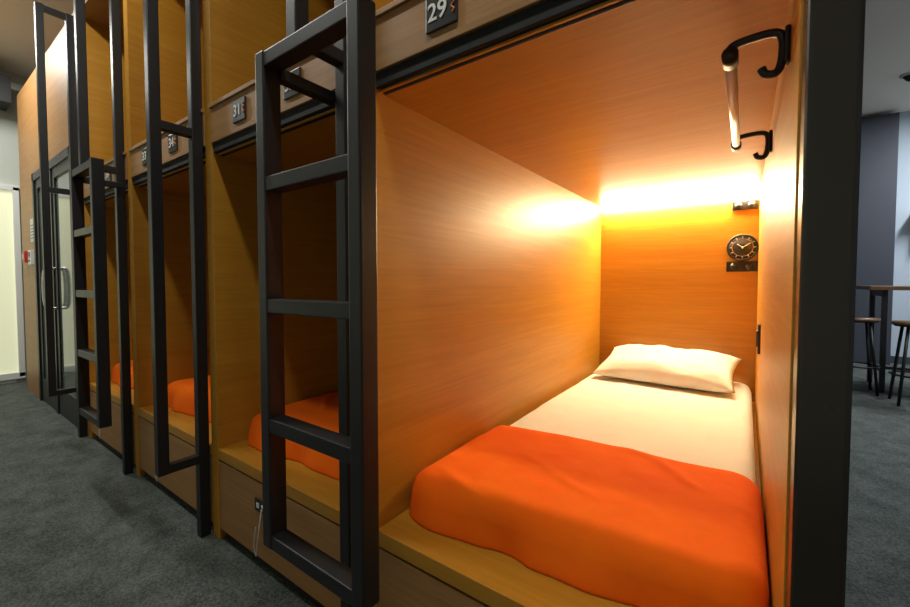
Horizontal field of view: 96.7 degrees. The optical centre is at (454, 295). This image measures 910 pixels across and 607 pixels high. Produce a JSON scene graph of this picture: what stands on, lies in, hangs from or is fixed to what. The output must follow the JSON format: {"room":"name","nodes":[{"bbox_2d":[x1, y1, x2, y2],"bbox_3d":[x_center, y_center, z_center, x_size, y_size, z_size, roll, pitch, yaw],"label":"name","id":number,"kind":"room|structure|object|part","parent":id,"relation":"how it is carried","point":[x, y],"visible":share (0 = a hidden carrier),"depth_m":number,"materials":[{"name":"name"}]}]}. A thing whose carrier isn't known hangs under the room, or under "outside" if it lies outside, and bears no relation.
{"room":"dormitory","nodes":[
{"label":"dormitory","id":0,"kind":"room"},
{"bbox_2d":[0,71,27,381],"bbox_3d":[-3.591,-0.803,6.374,0.100,3.400,9.800,1,2,36],"label":"wall","id":1,"kind":"structure","parent":0,"point":[9,146],"depth_m":4.46,"materials":[{"name":"grey paint"}]},
{"bbox_2d":[0,74,10,110],"bbox_3d":[-5.515,-2.110,3.263,0.350,0.270,2.580,1,2,36],"label":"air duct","id":2,"kind":"structure","parent":1,"relation":"attached to","point":[5,81],"depth_m":4.18,"materials":[{"name":"grey"}]},
{"bbox_2d":[0,379,15,383],"bbox_3d":[-5.651,0.980,3.469,0.015,0.040,2.580,1,2,36],"label":"baseboard","id":3,"kind":"structure","parent":1,"relation":"attached to","point":[13,380],"depth_m":4.46,"materials":[{"name":"white paint"}]},
{"bbox_2d":[0,183,25,380],"bbox_3d":[-5.450,-0.118,3.681,0.050,2.140,2.080,1,2,36],"label":"door","id":4,"kind":"structure","parent":1,"relation":"in","point":[12,340],"depth_m":4.45,"materials":[{"name":"beige"}]},
{"bbox_2d":[17,11,88,435],"bbox_3d":[-2.917,-0.545,4.444,2.258,3.020,2.240,1,2,36],"label":"wall","id":5,"kind":"structure","parent":0,"point":[55,56],"depth_m":3.83,"materials":[{"name":"brown wood"}]},
{"bbox_2d":[22,251,27,262],"bbox_3d":[-4.236,-0.385,3.991,0.110,0.110,0.044,1,2,36],"label":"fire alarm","id":6,"kind":"object","parent":5,"relation":"attached to","point":[24,253],"visible":0.91,"depth_m":3.96,"materials":[{"name":"red plastic"}]},
{"bbox_2d":[28,250,34,264],"bbox_3d":[-4.042,-0.365,3.858,0.120,0.140,0.035,1,2,36],"label":"keypad","id":7,"kind":"object","parent":5,"relation":"attached to","point":[30,252],"visible":0.92,"depth_m":3.83,"materials":[{"name":"white paint"}]},
{"bbox_2d":[30,218,33,241],"bbox_3d":[-4.034,-0.625,3.860,0.160,0.220,0.007,1,2,36],"label":"notice","id":8,"kind":"object","parent":5,"relation":"attached to","point":[31,220],"depth_m":3.86,"materials":[{"name":"white paper"}]},
{"bbox_2d":[31,146,77,429],"bbox_3d":[-3.375,-0.059,3.393,1.398,2.120,0.108,1,2,36],"label":"door","id":9,"kind":"structure","parent":5,"relation":"in","point":[65,405],"depth_m":3.34,"materials":[{"name":"black metal"}]},
{"bbox_2d":[0,363,909,606],"bbox_3d":[0.591,1.051,3.432,10.400,0.100,10.000,1,2,36],"label":"floor","id":10,"kind":"structure","parent":0,"point":[76,530],"depth_m":1.84,"materials":[{"name":"grey carpet"}]},
{"bbox_2d":[34,1,86,436],"bbox_3d":[-2.742,-0.469,2.819,0.040,2.980,0.192,1,2,36],"label":"frame","id":11,"kind":"object","parent":10,"relation":"on","point":[39,8],"visible":0.8,"depth_m":2.76,"materials":[{"name":"black metal"}]},
{"bbox_2d":[73,0,133,474],"bbox_3d":[-1.958,-0.449,2.256,0.040,2.980,0.192,1,2,36],"label":"frame","id":12,"kind":"object","parent":10,"relation":"on","point":[118,170],"visible":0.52,"depth_m":2.29,"materials":[{"name":"black metal"}]},
{"bbox_2d":[69,157,125,428],"bbox_3d":[-1.787,-0.013,2.107,0.398,1.280,0.224,1,2,36],"label":"ladder","id":13,"kind":"object","parent":12,"relation":"attached to","point":[93,167],"visible":1,"depth_m":1.95,"materials":[{"name":"black metal"}]},
{"bbox_2d":[83,0,135,467],"bbox_3d":[-1.615,-0.502,3.486,0.975,3.000,2.277,1,2,36],"label":"capsule","id":14,"kind":"object","parent":10,"relation":"on","point":[96,11],"visible":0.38,"depth_m":2.88,"materials":[{"name":"brown wood"}]},
{"bbox_2d":[84,180,127,204],"bbox_3d":[-2.216,-0.647,2.592,0.914,0.047,0.050,1,2,36],"label":"roller blind","id":15,"kind":"object","parent":14,"relation":"hanging from","point":[109,192],"depth_m":2.57,"materials":[{"name":"black"}]},
{"bbox_3d":[-2.227,0.830,2.628,0.906,0.297,0.036,1,2,36],"label":"drawer","id":16,"kind":"part","parent":14,"relation":"part of","materials":[{"name":"brown wood"}]},
{"bbox_3d":[-2.216,1.003,2.648,0.914,0.050,0.005,1,2,36],"label":"kick plate","id":17,"kind":"part","parent":14,"relation":"part of","materials":[{"name":"black wood"}]},
{"bbox_2d":[123,0,213,526],"bbox_3d":[-0.823,-0.482,2.918,0.975,3.000,2.277,1,2,36],"label":"capsule","id":18,"kind":"object","parent":10,"relation":"on","point":[181,484],"visible":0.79,"depth_m":2.32,"materials":[{"name":"brown wood"}]},
{"bbox_2d":[133,147,205,186],"bbox_3d":[-1.424,-0.627,2.023,0.914,0.047,0.050,1,2,36],"label":"roller blind","id":19,"kind":"object","parent":18,"relation":"hanging from","point":[177,165],"depth_m":1.98,"materials":[{"name":"black"}]},
{"bbox_3d":[-1.435,0.850,2.059,0.906,0.297,0.036,1,2,36],"label":"drawer","id":20,"kind":"part","parent":18,"relation":"part of","materials":[{"name":"brown wood"}]},
{"bbox_3d":[-1.425,1.023,2.080,0.914,0.050,0.005,1,2,36],"label":"kick plate","id":21,"kind":"part","parent":18,"relation":"part of","materials":[{"name":"black wood"}]},
{"bbox_2d":[143,0,210,537],"bbox_3d":[-1.154,-0.429,1.679,0.040,2.980,0.192,1,2,36],"label":"frame","id":22,"kind":"object","parent":10,"relation":"on","point":[155,125],"visible":1,"depth_m":1.69,"materials":[{"name":"black metal"}]},
{"bbox_2d":[202,0,340,606],"bbox_3d":[-0.031,-0.462,2.349,0.975,3.000,2.277,1,2,36],"label":"capsule","id":23,"kind":"object","parent":10,"relation":"on","point":[234,31],"visible":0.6,"depth_m":1.75,"materials":[{"name":"brown wood"}]},
{"bbox_3d":[-0.738,0.894,1.514,0.032,0.171,0.033,-1,2,-28],"label":"key cord","id":24,"kind":"part","parent":23,"relation":"part of","materials":[{"name":"grey plastic"}]},
{"bbox_2d":[213,100,335,155],"bbox_3d":[-0.632,-0.608,1.455,0.914,0.047,0.050,1,2,36],"label":"roller blind","id":25,"kind":"object","parent":23,"relation":"hanging from","point":[298,116],"depth_m":1.41,"materials":[{"name":"black"}]},
{"bbox_3d":[-0.633,1.043,1.511,0.914,0.050,0.005,1,2,36],"label":"kick plate","id":26,"kind":"part","parent":23,"relation":"part of","materials":[{"name":"black wood"}]},
{"bbox_3d":[-0.643,0.870,1.491,0.906,0.297,0.036,1,2,36],"label":"drawer","id":27,"kind":"part","parent":23,"relation":"part of","materials":[{"name":"brown wood"}]},
{"bbox_2d":[286,0,351,606],"bbox_3d":[-0.358,-0.409,1.107,0.040,2.980,0.192,1,2,36],"label":"frame","id":28,"kind":"object","parent":10,"relation":"on","point":[297,11],"visible":0.37,"depth_m":1.16,"materials":[{"name":"black metal"}]},
{"bbox_2d":[255,0,378,606],"bbox_3d":[-0.286,0.024,1.030,0.393,1.280,0.224,1,2,36],"label":"ladder","id":29,"kind":"object","parent":28,"relation":"attached to","point":[358,586],"visible":0.97,"depth_m":0.89,"materials":[{"name":"black metal"}]},
{"bbox_2d":[372,0,803,606],"bbox_3d":[0.784,-0.442,1.764,1.033,3.000,2.277,1,2,36],"label":"capsule","id":30,"kind":"object","parent":10,"relation":"on","point":[505,128],"visible":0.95,"depth_m":1.32,"materials":[{"name":"brown wood"}]},
{"bbox_3d":[0.149,0.890,0.922,0.906,0.297,0.036,1,2,36],"label":"drawer","id":31,"kind":"part","parent":30,"relation":"part of","materials":[{"name":"brown wood"}]},
{"bbox_2d":[376,0,636,94],"bbox_3d":[0.160,-0.588,0.886,0.914,0.047,0.050,1,2,36],"label":"roller blind","id":32,"kind":"object","parent":30,"relation":"hanging from","point":[523,25],"depth_m":0.92,"materials":[{"name":"black"}]},
{"bbox_2d":[510,373,755,483],"bbox_3d":[0.857,0.593,1.893,0.872,0.121,1.940,1,2,36],"label":"mattress","id":33,"kind":"object","parent":30,"relation":"on","point":[711,429],"visible":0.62,"depth_m":1.78,"materials":[{"name":"white fabric"}]},
{"bbox_2d":[410,425,768,606],"bbox_3d":[0.388,0.609,1.249,0.936,0.137,0.681,1,2,36],"label":"blanket","id":34,"kind":"object","parent":33,"relation":"on","point":[629,526],"visible":1,"depth_m":1.07,"materials":[{"name":"orange fabric"}]},
{"bbox_2d":[593,344,741,392],"bbox_3d":[1.282,0.415,2.469,0.740,0.188,0.437,2,3,39],"label":"pillow","id":35,"kind":"object","parent":33,"relation":"on","point":[698,369],"visible":1,"depth_m":2.35,"materials":[{"name":"white fabric"}]},
{"bbox_3d":[1.413,-0.474,2.688,0.975,3.000,0.040,1,2,36],"label":"panel","id":36,"kind":"part","parent":30,"relation":"part of","materials":[{"name":"brown wood"}]},
{"bbox_2d":[600,190,759,210],"bbox_3d":[1.417,-0.614,2.635,0.914,0.027,0.034,1,2,36],"label":"strip light","id":37,"kind":"object","parent":30,"relation":"attached to","point":[756,192],"visible":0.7,"depth_m":2.58,"materials":[{"name":"white plastic"}]},
{"bbox_2d":[726,261,757,271],"bbox_3d":[1.728,-0.177,2.438,0.155,0.062,0.014,1,2,36],"label":"power socket","id":38,"kind":"object","parent":30,"relation":"attached to","point":[732,266],"visible":1,"depth_m":2.44,"materials":[{"name":"black"}]},
{"bbox_2d":[727,234,758,260],"bbox_3d":[1.727,-0.290,2.429,0.160,0.160,0.026,1,2,36],"label":"wall clock","id":39,"kind":"object","parent":30,"relation":"attached to","point":[742,247],"visible":1,"depth_m":2.42,"materials":[{"name":"black metal"}]},
{"bbox_2d":[732,199,758,210],"bbox_3d":[1.737,-0.543,2.420,0.130,0.055,0.014,1,2,36],"label":"power socket","id":40,"kind":"object","parent":30,"relation":"attached to","point":[747,204],"visible":1,"depth_m":2.42,"materials":[{"name":"black"}]},
{"bbox_2d":[721,24,790,159],"bbox_3d":[0.760,-0.466,1.033,0.106,0.093,0.674,1,2,36],"label":"rail","id":41,"kind":"object","parent":30,"relation":"attached to","point":[730,55],"visible":1,"depth_m":0.79,"materials":[{"name":"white metal"}]},
{"bbox_2d":[756,323,760,353],"bbox_3d":[1.366,0.192,1.822,0.015,0.130,0.100,1,2,36],"label":"light switch","id":42,"kind":"object","parent":30,"relation":"attached to","point":[758,331],"visible":0.96,"depth_m":1.78,"materials":[{"name":"black plastic"}]},
{"bbox_2d":[786,0,865,606],"bbox_3d":[0.523,-0.400,0.559,0.060,3.000,0.060,1,2,36],"label":"steel post","id":43,"kind":"object","parent":10,"relation":"on","point":[833,30],"visible":1,"depth_m":0.55,"materials":[{"name":"black metal"}]},
{"bbox_2d":[853,316,880,395],"bbox_3d":[4.111,0.599,4.150,0.362,0.756,0.362,1,2,36],"label":"bar stool","id":44,"kind":"object","parent":10,"relation":"on","point":[858,319],"visible":0.59,"depth_m":4.01,"materials":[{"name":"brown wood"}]},
{"bbox_2d":[856,286,909,392],"bbox_3d":[5.056,0.448,3.866,1.680,1.075,0.650,1,2,36],"label":"bar table","id":45,"kind":"object","parent":10,"relation":"on","point":[882,291],"visible":0.81,"depth_m":4.08,"materials":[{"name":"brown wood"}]},
{"bbox_2d":[888,320,909,405],"bbox_3d":[4.191,0.616,3.662,0.362,0.756,0.362,1,2,36],"label":"bar stool","id":46,"kind":"object","parent":10,"relation":"on","point":[901,323],"visible":1,"depth_m":3.65,"materials":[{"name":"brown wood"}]},
{"bbox_2d":[0,0,909,117],"bbox_3d":[0.591,-2.447,3.309,10.400,0.100,10.000,1,2,36],"label":"ceiling","id":47,"kind":"structure","parent":0,"point":[887,22],"depth_m":3.89,"materials":[{"name":"beige paint"}]},
{"bbox_2d":[900,72,909,81],"bbox_3d":[5.005,-2.399,4.450,0.150,0.075,0.150,1,2,36],"label":"security camera","id":48,"kind":"object","parent":47,"relation":"attached to","point":[906,76],"visible":1,"depth_m":4.45,"materials":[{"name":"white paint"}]},
{"bbox_2d":[853,112,899,364],"bbox_3d":[5.379,-0.759,5.835,1.300,3.350,0.208,1,2,36],"label":"panel","id":49,"kind":"object","parent":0,"point":[879,134],"visible":0.33,"depth_m":5.47,"materials":[{"name":"grey"}]},
{"bbox_2d":[891,111,909,356],"bbox_3d":[3.479,-0.838,7.388,10.200,3.400,0.100,1,2,36],"label":"wall","id":50,"kind":"structure","parent":0,"point":[901,298],"depth_m":5.47,"materials":[{"name":"grey paint"}]},
{"bbox_2d":[890,356,909,364],"bbox_3d":[3.444,0.812,7.397,10.200,0.100,0.020,1,2,36],"label":"baseboard","id":51,"kind":"structure","parent":50,"relation":"attached to","point":[892,358],"depth_m":5.51,"materials":[{"name":"grey"}]},
{"bbox_3d":[0.065,0.574,2.462,0.872,0.119,1.940,1,2,36],"label":"mattress","id":52,"kind":"object","parent":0,"visible":0},
{"bbox_2d":[248,392,338,479],"bbox_3d":[-0.411,0.590,1.807,0.935,0.136,0.647,1,2,36],"label":"blanket","id":53,"kind":"object","parent":52,"relation":"on","point":[322,411],"visible":0.22,"depth_m":1.75,"materials":[{"name":"orange fabric"}]},
{"bbox_3d":[-0.726,0.555,3.031,0.872,0.118,1.940,1,2,36],"label":"mattress","id":54,"kind":"object","parent":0,"visible":0},
{"bbox_2d":[168,375,210,422],"bbox_3d":[-1.212,0.572,2.363,0.933,0.134,0.618,1,2,36],"label":"blanket","id":55,"kind":"object","parent":54,"relation":"on","point":[180,392],"visible":0.12,"depth_m":2.25,"materials":[{"name":"orange fabric"}]},
{"bbox_3d":[-1.518,0.535,3.599,0.872,0.118,1.940,1,2,36],"label":"mattress","id":56,"kind":"object","parent":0,"visible":0},
{"bbox_2d":[112,360,133,388],"bbox_3d":[-2.012,0.551,2.920,0.932,0.136,0.586,1,2,36],"label":"blanket","id":57,"kind":"object","parent":56,"relation":"on","point":[116,369],"visible":0.09,"depth_m":2.86,"materials":[{"name":"orange fabric"}]}
]}

